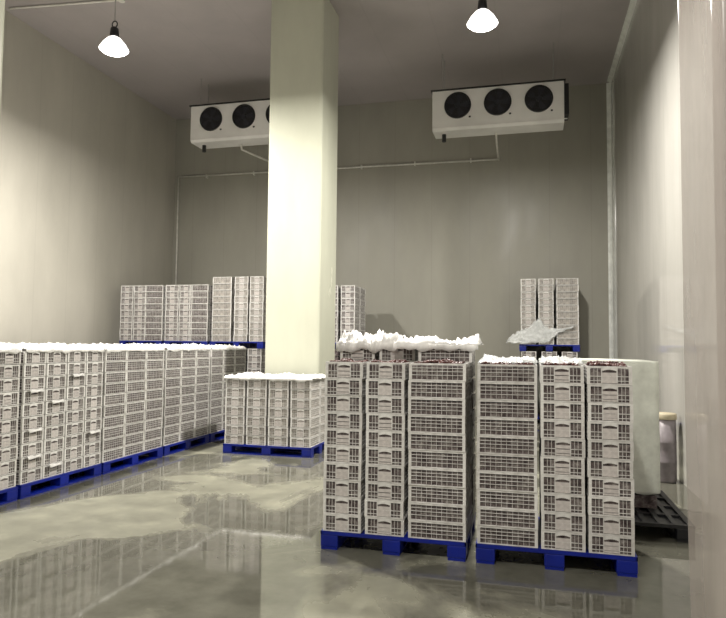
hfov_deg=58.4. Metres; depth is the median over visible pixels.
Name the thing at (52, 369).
crate
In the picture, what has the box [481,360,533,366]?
grapes
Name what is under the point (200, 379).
crate
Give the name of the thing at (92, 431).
scrap
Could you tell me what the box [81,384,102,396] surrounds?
crate
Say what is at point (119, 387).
crate
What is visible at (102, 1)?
conduit
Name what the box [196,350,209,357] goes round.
crate
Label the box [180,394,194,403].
crate
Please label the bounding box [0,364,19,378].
crate
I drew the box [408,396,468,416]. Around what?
crate
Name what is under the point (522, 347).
pallet
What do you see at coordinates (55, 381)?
crate
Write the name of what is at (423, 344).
plastic film
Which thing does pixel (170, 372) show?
crate
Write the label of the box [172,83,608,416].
wall
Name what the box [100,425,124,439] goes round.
crate
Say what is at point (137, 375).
crate
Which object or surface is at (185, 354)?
crate
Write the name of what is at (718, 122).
curtain strip
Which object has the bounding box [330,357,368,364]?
grapes
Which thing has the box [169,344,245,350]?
plastic film
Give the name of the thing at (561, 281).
crate
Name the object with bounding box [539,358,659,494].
wrap
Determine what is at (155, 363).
crate
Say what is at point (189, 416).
crate
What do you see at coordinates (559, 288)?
crate
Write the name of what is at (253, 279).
crate
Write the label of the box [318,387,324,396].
crate
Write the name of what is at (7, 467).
crate
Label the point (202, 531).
floor
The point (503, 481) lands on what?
crate
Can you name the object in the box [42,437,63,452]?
crate
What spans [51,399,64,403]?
scrap
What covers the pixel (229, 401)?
crate
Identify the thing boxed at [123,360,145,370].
crate
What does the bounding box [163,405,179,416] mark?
crate
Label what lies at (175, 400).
crate
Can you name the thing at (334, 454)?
crate
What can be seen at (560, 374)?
crate
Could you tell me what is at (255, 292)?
crate
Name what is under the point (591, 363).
grapes
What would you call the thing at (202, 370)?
crate
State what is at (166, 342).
pallet
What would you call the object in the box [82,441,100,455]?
crate
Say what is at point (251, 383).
crate
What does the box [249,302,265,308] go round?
crate
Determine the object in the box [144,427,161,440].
crate
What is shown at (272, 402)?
crate
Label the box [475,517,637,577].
pallet
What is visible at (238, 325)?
crate
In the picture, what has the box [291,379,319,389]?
crate
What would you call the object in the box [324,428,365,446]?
crate
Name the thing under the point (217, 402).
crate
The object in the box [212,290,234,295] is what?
crate
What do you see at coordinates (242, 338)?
crate
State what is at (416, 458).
crate
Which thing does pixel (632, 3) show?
trim
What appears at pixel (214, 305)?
crate
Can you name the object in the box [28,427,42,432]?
scrap
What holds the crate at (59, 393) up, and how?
on the crate at (49, 407)
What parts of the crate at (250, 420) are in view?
plate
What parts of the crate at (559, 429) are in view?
plate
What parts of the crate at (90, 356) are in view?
plate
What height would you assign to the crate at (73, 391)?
0.141 m
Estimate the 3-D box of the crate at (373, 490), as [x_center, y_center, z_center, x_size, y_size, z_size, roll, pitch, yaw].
[0.237,1.528,5.614,0.328,0.141,0.468,0,-3,15]
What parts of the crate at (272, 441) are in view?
plate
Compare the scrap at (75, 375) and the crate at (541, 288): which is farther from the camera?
the crate at (541, 288)
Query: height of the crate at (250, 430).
0.141 m
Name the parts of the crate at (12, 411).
plate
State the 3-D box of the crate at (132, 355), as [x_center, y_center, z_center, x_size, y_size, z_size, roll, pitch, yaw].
[-3.371,0.656,9.288,0.328,0.141,0.468,0,-3,15]
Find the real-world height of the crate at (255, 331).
0.141 m
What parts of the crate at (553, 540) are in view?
plate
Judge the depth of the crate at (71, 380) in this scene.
7.99 m
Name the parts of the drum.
lid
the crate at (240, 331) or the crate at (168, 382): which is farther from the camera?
the crate at (240, 331)
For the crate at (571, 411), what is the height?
0.141 m
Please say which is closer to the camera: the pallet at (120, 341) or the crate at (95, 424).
the crate at (95, 424)
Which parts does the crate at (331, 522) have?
plate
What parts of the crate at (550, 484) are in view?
plate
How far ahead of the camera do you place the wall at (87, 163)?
14.14 m
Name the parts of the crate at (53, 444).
plate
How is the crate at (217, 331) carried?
on the crate at (214, 337)
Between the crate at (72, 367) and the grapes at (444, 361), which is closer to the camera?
the grapes at (444, 361)
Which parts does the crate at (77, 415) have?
plate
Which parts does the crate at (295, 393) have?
plate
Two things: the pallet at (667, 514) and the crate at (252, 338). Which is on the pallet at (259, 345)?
the crate at (252, 338)
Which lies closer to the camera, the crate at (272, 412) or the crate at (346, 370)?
the crate at (346, 370)
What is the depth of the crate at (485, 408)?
5.19 m
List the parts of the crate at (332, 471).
plate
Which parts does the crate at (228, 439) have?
plate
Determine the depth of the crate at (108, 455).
8.69 m
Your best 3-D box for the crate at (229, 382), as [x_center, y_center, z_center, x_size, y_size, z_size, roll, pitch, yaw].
[-1.954,1.177,10.467,0.328,0.141,0.468,0,-3,14]
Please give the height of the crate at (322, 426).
0.141 m
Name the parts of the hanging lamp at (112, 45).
lamp shade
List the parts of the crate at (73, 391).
plate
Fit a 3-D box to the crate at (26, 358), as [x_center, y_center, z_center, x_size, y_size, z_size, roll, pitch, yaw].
[-3.924,0.546,7.411,0.468,0.141,0.328,0,-3,15]
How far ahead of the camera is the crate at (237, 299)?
14.49 m
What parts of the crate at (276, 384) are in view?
plate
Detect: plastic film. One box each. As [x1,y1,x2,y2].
[0,342,104,353]
[0,343,21,353]
[48,342,164,352]
[128,343,210,351]
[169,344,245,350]
[224,371,324,382]
[336,329,405,352]
[393,334,482,351]
[478,355,537,362]
[507,319,574,343]
[539,356,582,363]
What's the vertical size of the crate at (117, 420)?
0.141 m
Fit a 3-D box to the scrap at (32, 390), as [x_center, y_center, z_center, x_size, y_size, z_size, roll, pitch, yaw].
[-3.675,0.921,7.325,0.048,0.043,0.220,0,-3,14]
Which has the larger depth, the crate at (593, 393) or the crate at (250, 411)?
the crate at (250, 411)
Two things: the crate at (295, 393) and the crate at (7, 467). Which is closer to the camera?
the crate at (7, 467)
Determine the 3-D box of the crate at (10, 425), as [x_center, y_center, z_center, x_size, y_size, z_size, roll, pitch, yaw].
[-4.032,1.258,6.992,0.468,0.141,0.328,0,-3,14]
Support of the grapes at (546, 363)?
on the crate at (560, 374)
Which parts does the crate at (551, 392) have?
plate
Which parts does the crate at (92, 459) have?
plate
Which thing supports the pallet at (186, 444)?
on the floor
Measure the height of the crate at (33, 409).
0.141 m
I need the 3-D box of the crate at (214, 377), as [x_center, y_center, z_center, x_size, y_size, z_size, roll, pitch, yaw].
[-2.765,1.235,11.660,0.328,0.141,0.468,0,-3,14]
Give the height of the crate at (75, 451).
0.141 m
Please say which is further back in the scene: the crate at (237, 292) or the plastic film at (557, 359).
the crate at (237, 292)
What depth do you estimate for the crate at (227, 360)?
12.10 m
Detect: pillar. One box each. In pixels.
[0,0,4,112]
[265,0,338,374]
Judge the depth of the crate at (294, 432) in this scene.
9.95 m
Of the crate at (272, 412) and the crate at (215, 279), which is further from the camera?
the crate at (215, 279)
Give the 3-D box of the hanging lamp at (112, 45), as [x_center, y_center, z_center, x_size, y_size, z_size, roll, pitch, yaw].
[-3.824,-4.842,10.051,0.440,1.854,0.440,0,-3,14]
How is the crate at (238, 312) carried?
on the crate at (245, 318)
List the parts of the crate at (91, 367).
plate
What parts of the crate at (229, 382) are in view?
plate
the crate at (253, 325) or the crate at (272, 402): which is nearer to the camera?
the crate at (272, 402)
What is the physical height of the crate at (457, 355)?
0.141 m
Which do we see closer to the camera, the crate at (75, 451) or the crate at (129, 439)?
the crate at (75, 451)
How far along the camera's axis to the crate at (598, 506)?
4.95 m
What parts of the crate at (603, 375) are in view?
plate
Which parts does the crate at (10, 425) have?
plate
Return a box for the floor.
[0,417,719,617]
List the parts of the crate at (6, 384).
plate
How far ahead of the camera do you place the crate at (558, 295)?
14.41 m
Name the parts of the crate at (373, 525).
plate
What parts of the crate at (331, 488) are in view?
plate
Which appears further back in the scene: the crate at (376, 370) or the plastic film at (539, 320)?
the plastic film at (539, 320)
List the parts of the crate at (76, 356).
plate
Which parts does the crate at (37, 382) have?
plate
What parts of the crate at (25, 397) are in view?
plate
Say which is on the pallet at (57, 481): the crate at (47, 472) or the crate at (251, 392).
the crate at (47, 472)
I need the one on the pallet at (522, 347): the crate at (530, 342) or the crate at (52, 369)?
the crate at (530, 342)
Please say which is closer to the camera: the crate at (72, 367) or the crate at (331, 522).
the crate at (331, 522)
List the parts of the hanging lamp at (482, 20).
lamp shade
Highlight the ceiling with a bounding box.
[5,0,629,119]
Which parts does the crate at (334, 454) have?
plate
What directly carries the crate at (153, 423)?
on the crate at (153, 433)
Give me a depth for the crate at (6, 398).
6.98 m
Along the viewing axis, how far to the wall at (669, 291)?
8.58 m
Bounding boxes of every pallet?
[0,486,17,504]
[16,463,101,498]
[101,447,162,474]
[119,340,173,343]
[162,434,209,455]
[164,341,208,344]
[208,430,229,441]
[209,341,264,348]
[223,442,323,457]
[320,513,475,561]
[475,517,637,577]
[519,344,579,351]
[634,490,694,542]
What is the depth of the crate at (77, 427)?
7.97 m
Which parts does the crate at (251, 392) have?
plate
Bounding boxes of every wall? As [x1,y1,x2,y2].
[0,10,175,344]
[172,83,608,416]
[611,0,725,515]
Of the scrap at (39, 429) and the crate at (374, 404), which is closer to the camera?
the crate at (374, 404)
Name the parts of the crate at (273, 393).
plate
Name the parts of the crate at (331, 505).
plate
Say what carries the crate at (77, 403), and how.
on the crate at (77, 415)
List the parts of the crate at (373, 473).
plate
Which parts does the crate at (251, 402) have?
plate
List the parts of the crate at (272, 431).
plate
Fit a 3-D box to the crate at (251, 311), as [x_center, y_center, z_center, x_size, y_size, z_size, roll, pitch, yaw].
[-2.300,0.082,14.588,0.328,0.141,0.468,0,-3,14]
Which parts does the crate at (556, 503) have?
plate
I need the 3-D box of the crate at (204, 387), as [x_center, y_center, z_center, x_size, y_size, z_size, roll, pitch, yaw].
[-2.896,1.352,11.142,0.328,0.141,0.468,0,-3,15]
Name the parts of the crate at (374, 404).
plate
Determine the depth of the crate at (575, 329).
14.38 m
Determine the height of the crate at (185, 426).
0.141 m
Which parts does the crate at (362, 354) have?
plate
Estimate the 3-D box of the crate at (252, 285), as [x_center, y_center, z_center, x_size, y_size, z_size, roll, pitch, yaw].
[-2.291,-0.497,14.619,0.328,0.141,0.468,0,-3,14]
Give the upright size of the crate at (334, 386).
0.141 m
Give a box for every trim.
[606,82,613,358]
[607,0,636,82]
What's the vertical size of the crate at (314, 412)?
0.141 m
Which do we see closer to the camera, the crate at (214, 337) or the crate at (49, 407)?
the crate at (49, 407)
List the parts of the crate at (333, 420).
plate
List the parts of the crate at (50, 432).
plate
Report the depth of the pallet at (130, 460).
9.12 m
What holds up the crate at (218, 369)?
on the crate at (214, 377)
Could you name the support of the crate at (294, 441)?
on the pallet at (267, 450)
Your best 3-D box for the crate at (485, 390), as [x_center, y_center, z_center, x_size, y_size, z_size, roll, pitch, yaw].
[1.188,0.666,5.344,0.468,0.141,0.328,0,-3,14]
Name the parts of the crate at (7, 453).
plate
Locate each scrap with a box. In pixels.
[26,453,41,459]
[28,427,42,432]
[30,388,44,392]
[48,461,62,467]
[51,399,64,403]
[73,373,84,376]
[88,429,100,433]
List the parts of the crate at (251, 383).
plate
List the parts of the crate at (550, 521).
plate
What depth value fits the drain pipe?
16.78 m
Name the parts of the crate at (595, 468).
plate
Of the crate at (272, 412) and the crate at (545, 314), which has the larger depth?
the crate at (545, 314)
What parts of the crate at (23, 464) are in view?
plate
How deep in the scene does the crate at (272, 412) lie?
10.04 m
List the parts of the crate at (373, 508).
plate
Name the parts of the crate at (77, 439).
plate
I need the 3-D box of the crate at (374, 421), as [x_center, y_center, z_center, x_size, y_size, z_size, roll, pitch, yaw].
[0.243,0.959,5.644,0.328,0.141,0.468,0,-3,14]
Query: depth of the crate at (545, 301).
14.51 m
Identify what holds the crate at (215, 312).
on the crate at (216, 318)
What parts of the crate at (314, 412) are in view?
plate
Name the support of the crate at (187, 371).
on the crate at (188, 380)
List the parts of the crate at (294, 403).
plate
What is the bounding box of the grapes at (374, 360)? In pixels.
[371,359,409,362]
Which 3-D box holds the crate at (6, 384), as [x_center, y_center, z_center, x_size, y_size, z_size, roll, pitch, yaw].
[-4.029,0.818,7.020,0.468,0.141,0.328,0,-3,15]
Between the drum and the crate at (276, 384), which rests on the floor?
the drum
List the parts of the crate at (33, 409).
plate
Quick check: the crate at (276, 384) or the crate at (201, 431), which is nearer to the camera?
the crate at (276, 384)
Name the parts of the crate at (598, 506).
plate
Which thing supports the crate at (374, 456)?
on the crate at (373, 473)
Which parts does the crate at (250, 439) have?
plate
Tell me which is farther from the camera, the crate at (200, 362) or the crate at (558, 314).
the crate at (558, 314)
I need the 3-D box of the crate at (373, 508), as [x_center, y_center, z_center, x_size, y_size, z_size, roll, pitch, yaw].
[0.230,1.670,5.604,0.328,0.141,0.468,0,-3,15]
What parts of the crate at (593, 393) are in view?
plate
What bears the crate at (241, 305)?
on the crate at (238, 312)
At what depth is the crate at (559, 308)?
14.41 m
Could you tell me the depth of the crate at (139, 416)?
9.22 m
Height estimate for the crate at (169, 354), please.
0.141 m
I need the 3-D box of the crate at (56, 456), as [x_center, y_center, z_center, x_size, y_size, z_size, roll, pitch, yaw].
[-3.852,1.740,7.679,0.468,0.141,0.328,0,-3,15]
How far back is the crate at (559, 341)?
14.36 m
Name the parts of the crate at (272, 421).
plate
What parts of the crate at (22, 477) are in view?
plate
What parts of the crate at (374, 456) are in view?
plate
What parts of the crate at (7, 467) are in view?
plate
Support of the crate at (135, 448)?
on the pallet at (130, 460)
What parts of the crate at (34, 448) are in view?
plate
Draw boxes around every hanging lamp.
[99,0,128,56]
[467,0,497,31]
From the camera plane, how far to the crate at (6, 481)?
6.96 m
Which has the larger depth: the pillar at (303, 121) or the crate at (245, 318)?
the crate at (245, 318)
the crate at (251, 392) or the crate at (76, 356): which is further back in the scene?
the crate at (251, 392)
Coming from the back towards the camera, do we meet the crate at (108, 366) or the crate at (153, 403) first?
the crate at (153, 403)
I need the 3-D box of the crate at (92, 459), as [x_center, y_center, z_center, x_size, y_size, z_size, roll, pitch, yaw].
[-3.678,1.926,8.348,0.468,0.141,0.328,0,-3,15]
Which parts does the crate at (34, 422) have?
plate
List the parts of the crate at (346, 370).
plate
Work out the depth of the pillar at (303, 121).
11.45 m
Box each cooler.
[189,78,269,152]
[431,43,568,142]
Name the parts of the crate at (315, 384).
plate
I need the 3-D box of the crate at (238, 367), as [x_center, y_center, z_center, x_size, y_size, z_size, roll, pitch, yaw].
[-2.527,1.142,12.591,0.328,0.141,0.468,0,-3,14]
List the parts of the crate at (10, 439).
plate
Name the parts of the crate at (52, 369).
plate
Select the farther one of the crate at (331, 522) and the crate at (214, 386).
the crate at (214, 386)
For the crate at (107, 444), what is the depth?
8.71 m
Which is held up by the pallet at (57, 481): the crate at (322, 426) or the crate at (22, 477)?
the crate at (22, 477)
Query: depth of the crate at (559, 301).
14.41 m
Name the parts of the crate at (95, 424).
plate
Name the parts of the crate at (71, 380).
plate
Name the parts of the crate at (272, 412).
plate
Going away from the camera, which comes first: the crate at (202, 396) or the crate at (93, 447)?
the crate at (93, 447)
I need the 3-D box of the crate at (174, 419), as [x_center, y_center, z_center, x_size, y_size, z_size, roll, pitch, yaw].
[-3.132,1.739,10.196,0.328,0.141,0.468,0,-3,14]
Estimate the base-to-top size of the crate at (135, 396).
0.141 m
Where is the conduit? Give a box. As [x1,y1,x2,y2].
[9,0,124,9]
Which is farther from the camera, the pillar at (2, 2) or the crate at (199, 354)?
the crate at (199, 354)
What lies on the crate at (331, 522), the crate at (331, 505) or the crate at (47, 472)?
the crate at (331, 505)
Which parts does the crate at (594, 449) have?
plate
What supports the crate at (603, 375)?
on the crate at (593, 393)
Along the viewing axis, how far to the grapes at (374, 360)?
5.55 m
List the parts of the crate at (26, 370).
plate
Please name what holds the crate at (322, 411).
on the crate at (322, 417)
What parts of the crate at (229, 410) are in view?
plate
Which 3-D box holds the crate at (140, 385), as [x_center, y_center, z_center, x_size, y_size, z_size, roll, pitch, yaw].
[-3.373,1.097,9.269,0.328,0.141,0.468,0,-3,14]
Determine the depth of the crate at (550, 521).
5.03 m
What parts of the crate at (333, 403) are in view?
plate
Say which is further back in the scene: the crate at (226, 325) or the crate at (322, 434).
the crate at (226, 325)
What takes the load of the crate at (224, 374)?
on the crate
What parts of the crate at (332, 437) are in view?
plate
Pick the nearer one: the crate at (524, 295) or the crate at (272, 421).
the crate at (272, 421)
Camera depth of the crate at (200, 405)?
11.09 m
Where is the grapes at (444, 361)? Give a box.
[414,359,464,363]
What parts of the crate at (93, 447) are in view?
plate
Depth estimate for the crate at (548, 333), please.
14.48 m
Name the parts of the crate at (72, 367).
plate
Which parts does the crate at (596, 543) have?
plate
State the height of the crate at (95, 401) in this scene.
0.141 m
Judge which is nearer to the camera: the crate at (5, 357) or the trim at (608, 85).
the crate at (5, 357)
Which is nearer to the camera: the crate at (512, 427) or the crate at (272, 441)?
the crate at (512, 427)
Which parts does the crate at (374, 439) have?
plate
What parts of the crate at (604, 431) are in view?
plate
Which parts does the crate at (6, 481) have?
plate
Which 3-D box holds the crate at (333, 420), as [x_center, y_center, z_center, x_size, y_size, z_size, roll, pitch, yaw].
[-0.110,0.961,5.735,0.328,0.141,0.468,0,-3,14]
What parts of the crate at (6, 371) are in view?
plate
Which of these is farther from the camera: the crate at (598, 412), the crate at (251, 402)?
the crate at (251, 402)
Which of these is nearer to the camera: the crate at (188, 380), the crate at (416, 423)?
the crate at (416, 423)
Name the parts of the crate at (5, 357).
plate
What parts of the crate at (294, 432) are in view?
plate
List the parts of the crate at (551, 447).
plate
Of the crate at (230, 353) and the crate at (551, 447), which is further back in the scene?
the crate at (230, 353)
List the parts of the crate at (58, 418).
plate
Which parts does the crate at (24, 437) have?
plate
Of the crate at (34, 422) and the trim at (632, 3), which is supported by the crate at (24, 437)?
the crate at (34, 422)
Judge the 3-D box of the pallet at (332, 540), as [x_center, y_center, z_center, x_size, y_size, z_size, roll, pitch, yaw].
[0.355,1.974,5.823,1.220,0.150,1.000,0,-3,14]
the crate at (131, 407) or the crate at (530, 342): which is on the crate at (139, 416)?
the crate at (131, 407)
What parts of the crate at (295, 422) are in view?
plate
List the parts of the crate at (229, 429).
plate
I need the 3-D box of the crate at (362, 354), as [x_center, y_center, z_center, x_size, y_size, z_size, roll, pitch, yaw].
[0.005,0.419,6.248,0.328,0.141,0.468,0,-3,14]
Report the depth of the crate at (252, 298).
14.39 m
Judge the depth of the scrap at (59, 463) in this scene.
7.60 m
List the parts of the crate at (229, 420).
plate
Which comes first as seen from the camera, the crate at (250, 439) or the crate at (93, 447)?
the crate at (93, 447)
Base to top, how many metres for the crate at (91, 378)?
0.141 m
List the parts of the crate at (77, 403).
plate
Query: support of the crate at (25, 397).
on the crate at (33, 409)
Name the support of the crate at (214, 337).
on the pallet at (259, 345)
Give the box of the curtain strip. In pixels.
[713,15,723,277]
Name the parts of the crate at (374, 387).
plate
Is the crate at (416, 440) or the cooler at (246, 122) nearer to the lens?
the crate at (416, 440)
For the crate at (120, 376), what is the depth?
8.77 m
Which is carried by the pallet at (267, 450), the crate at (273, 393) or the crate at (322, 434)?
the crate at (322, 434)
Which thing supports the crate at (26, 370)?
on the crate at (37, 382)
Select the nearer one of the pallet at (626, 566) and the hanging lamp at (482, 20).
the pallet at (626, 566)
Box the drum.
[659,412,676,482]
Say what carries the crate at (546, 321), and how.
on the crate at (542, 326)
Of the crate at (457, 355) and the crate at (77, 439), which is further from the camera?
the crate at (77, 439)
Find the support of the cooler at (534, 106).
hanging from the ceiling
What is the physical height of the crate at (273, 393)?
0.141 m
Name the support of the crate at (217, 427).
on the pallet at (212, 437)
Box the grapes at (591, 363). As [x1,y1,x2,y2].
[586,360,626,366]
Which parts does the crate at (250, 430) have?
plate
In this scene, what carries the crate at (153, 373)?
on the crate at (153, 383)
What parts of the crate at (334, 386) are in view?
plate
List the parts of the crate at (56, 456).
plate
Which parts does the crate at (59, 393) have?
plate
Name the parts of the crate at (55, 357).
plate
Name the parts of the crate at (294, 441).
plate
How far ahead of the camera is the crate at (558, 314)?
14.40 m
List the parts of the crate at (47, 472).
plate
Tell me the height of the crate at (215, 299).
0.141 m
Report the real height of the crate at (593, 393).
0.141 m
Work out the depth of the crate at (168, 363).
10.20 m
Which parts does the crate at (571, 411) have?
plate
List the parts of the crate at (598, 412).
plate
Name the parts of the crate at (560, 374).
plate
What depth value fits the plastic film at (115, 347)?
9.27 m
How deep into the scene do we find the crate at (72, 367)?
8.03 m
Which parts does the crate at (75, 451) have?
plate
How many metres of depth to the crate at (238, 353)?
12.56 m
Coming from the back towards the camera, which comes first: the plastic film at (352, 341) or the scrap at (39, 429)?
the scrap at (39, 429)
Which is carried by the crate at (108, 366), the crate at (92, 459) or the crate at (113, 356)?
the crate at (113, 356)
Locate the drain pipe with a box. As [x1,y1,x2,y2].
[175,132,499,284]
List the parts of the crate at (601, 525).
plate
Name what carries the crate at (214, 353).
on the crate at (214, 361)
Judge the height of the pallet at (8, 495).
0.150 m
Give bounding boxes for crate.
[0,352,20,364]
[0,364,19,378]
[0,378,19,392]
[0,391,18,406]
[0,405,18,420]
[0,418,17,433]
[0,432,17,447]
[0,446,17,462]
[0,459,16,475]
[0,473,15,489]
[1,402,43,416]
[2,389,44,403]
[7,428,43,443]
[8,467,41,484]
[13,363,45,376]
[16,441,42,457]
[16,454,42,470]
[17,415,43,430]
[19,375,65,388]
[19,376,44,390]
[19,387,65,400]
[21,350,66,362]
[21,351,46,363]
[27,400,65,413]
[29,412,64,426]
[39,363,66,375]
[41,449,63,465]
[41,461,62,478]
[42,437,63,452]
[43,424,64,439]
[47,386,84,398]
[51,409,83,423]
[52,351,85,361]
[55,421,83,435]
[55,445,82,460]
[61,362,85,374]
[63,433,82,447]
[63,457,82,472]
[64,397,83,410]
[66,374,85,386]
[72,395,101,408]
[72,407,101,419]
[73,430,100,443]
[74,418,101,431]
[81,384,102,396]
[81,452,100,467]
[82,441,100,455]
[85,373,102,384]
[86,351,102,361]
[86,361,102,372]
[90,393,125,405]
[91,414,124,428]
[94,446,123,462]
[96,361,126,371]
[98,403,125,416]
[99,371,126,383]
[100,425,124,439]
[100,436,123,450]
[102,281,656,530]
[102,382,125,394]
[103,350,126,360]
[108,370,145,381]
[118,442,143,456]
[122,351,146,359]
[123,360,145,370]
[123,380,145,391]
[124,421,144,434]
[124,431,143,445]
[125,390,145,402]
[125,401,144,413]
[125,411,144,423]
[128,379,163,389]
[140,359,163,369]
[142,369,163,379]
[143,437,161,450]
[144,388,162,399]
[144,398,162,409]
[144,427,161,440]
[145,408,162,420]
[145,418,162,430]
[146,351,163,359]
[156,423,179,435]
[158,368,180,377]
[161,414,180,426]
[162,433,179,445]
[163,377,180,387]
[163,386,180,397]
[163,396,180,406]
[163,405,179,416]
[164,349,181,358]
[164,359,181,368]
[166,349,196,357]
[174,420,194,431]
[178,367,195,376]
[178,376,195,385]
[179,429,194,440]
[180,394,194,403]
[180,402,194,413]
[180,411,194,422]
[181,385,195,394]
[182,358,195,367]
[192,358,209,366]
[192,366,209,375]
[194,392,208,401]
[194,426,208,437]
[195,383,208,392]
[195,400,208,410]
[195,409,208,419]
[195,417,208,428]
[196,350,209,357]
[196,375,209,383]
[197,349,223,356]
[197,374,222,382]
[203,406,222,416]
[206,365,222,373]
[208,390,222,399]
[208,422,221,432]
[209,382,222,390]
[209,398,222,407]
[209,414,222,424]
[210,357,223,365]
[210,373,234,380]
[211,328,236,334]
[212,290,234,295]
[212,296,234,302]
[212,303,233,308]
[212,309,235,315]
[212,316,236,321]
[212,322,235,328]
[212,335,232,340]
[213,277,234,283]
[213,283,234,290]
[218,357,234,364]
[220,350,234,356]
[223,365,234,372]
[224,434,245,443]
[225,397,254,405]
[225,406,246,415]
[225,415,245,424]
[225,425,245,434]
[226,379,246,387]
[226,387,246,396]
[233,335,248,341]
[234,296,249,303]
[234,302,251,308]
[234,309,250,315]
[234,315,248,321]
[234,322,250,328]
[234,329,252,334]
[234,364,245,371]
[235,276,249,282]
[235,283,249,290]
[235,289,251,295]
[235,350,245,356]
[235,357,245,363]
[246,407,268,416]
[246,416,267,425]
[246,426,267,435]
[246,435,272,445]
[247,380,268,387]
[247,388,269,397]
[247,397,268,406]
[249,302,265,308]
[249,309,265,315]
[249,315,265,321]
[249,322,265,328]
[249,329,265,334]
[249,335,265,341]
[250,276,266,283]
[250,283,265,290]
[250,289,265,295]
[250,296,265,303]
[268,398,290,407]
[268,407,296,417]
[268,417,290,426]
[268,427,290,436]
[268,436,289,446]
[269,380,290,388]
[269,388,290,397]
[290,388,319,398]
[290,397,319,408]
[290,407,319,418]
[290,416,319,427]
[290,425,319,437]
[290,434,319,447]
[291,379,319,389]
[314,396,324,405]
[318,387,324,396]
[319,405,324,414]
[320,378,328,387]
[320,414,324,424]
[320,423,324,433]
[320,433,323,442]
[323,479,364,498]
[323,495,364,515]
[323,513,364,533]
[324,395,365,412]
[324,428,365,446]
[324,445,365,463]
[324,461,365,481]
[325,361,370,378]
[325,378,366,395]
[325,411,365,429]
[340,349,379,360]
[364,497,407,518]
[365,464,407,483]
[365,480,407,501]
[365,514,407,536]
[366,379,408,396]
[366,396,407,413]
[366,413,407,431]
[366,430,407,448]
[366,447,408,466]
[367,362,411,379]
[379,349,417,360]
[408,380,468,398]
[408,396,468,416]
[408,413,468,433]
[408,430,468,451]
[408,447,468,469]
[408,465,468,487]
[408,482,468,505]
[408,499,468,523]
[408,516,468,541]
[409,362,469,380]
[418,349,474,362]
[477,363,536,382]
[477,382,536,400]
[477,399,536,418]
[477,417,536,437]
[477,435,536,455]
[477,453,536,473]
[477,471,536,492]
[477,489,537,510]
[477,507,537,529]
[477,525,537,547]
[521,279,535,286]
[521,285,535,291]
[521,292,535,299]
[521,298,535,304]
[521,305,535,311]
[521,312,535,317]
[521,318,535,324]
[521,325,535,330]
[521,331,535,337]
[521,338,535,343]
[538,278,553,284]
[538,285,553,292]
[538,292,553,299]
[538,298,553,304]
[538,305,553,311]
[538,312,553,317]
[538,318,553,324]
[538,325,553,331]
[538,332,553,337]
[538,338,553,344]
[539,364,583,383]
[539,397,584,420]
[540,383,583,402]
[540,419,584,439]
[540,447,584,476]
[540,474,584,495]
[540,491,584,514]
[540,515,585,551]
[541,438,584,457]
[541,512,585,533]
[556,278,577,284]
[556,285,578,292]
[556,291,577,297]
[556,298,577,304]
[556,305,578,311]
[556,312,578,317]
[556,318,578,324]
[556,325,578,331]
[556,332,578,337]
[556,338,578,344]
[582,364,631,384]
[584,382,632,403]
[584,400,633,422]
[584,417,632,441]
[584,453,632,479]
[585,437,633,460]
[585,472,633,498]
[585,488,633,517]
[585,507,634,536]
[586,526,634,556]
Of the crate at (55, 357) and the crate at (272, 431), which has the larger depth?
the crate at (272, 431)
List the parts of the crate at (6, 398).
plate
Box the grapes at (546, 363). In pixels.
[543,361,578,365]
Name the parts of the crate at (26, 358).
plate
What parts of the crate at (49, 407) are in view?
plate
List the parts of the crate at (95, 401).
plate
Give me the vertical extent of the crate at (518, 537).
0.141 m
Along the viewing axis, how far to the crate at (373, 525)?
5.38 m
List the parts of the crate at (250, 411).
plate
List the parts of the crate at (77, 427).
plate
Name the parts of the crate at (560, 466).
plate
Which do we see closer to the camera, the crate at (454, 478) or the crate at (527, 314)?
the crate at (454, 478)
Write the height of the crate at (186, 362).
0.141 m
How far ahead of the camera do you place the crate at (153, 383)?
9.69 m
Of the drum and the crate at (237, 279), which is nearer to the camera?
the drum
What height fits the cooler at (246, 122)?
1.719 m
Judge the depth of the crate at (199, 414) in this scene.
11.07 m
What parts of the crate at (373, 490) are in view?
plate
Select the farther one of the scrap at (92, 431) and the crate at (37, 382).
the scrap at (92, 431)
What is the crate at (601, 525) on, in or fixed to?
on the crate at (596, 543)
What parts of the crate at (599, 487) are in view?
plate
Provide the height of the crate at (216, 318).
0.141 m
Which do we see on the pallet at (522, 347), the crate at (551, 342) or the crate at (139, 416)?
the crate at (551, 342)
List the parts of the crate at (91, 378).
plate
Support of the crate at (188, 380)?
on the crate at (189, 389)
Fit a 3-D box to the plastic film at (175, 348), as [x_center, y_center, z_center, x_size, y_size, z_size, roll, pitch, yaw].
[-3.353,0.628,10.807,1.070,0.154,1.424,0,-3,14]
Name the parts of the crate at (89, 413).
plate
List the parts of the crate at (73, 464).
plate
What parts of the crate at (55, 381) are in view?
plate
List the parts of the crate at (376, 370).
plate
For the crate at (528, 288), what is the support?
on the crate at (524, 295)
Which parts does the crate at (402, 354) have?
plate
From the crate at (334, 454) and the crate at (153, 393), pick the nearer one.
the crate at (334, 454)
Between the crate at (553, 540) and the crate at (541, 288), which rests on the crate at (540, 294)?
the crate at (541, 288)
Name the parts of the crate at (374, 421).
plate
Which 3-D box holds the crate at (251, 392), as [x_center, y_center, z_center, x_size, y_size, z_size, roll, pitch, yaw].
[-1.601,1.322,10.368,0.328,0.141,0.468,0,-3,14]

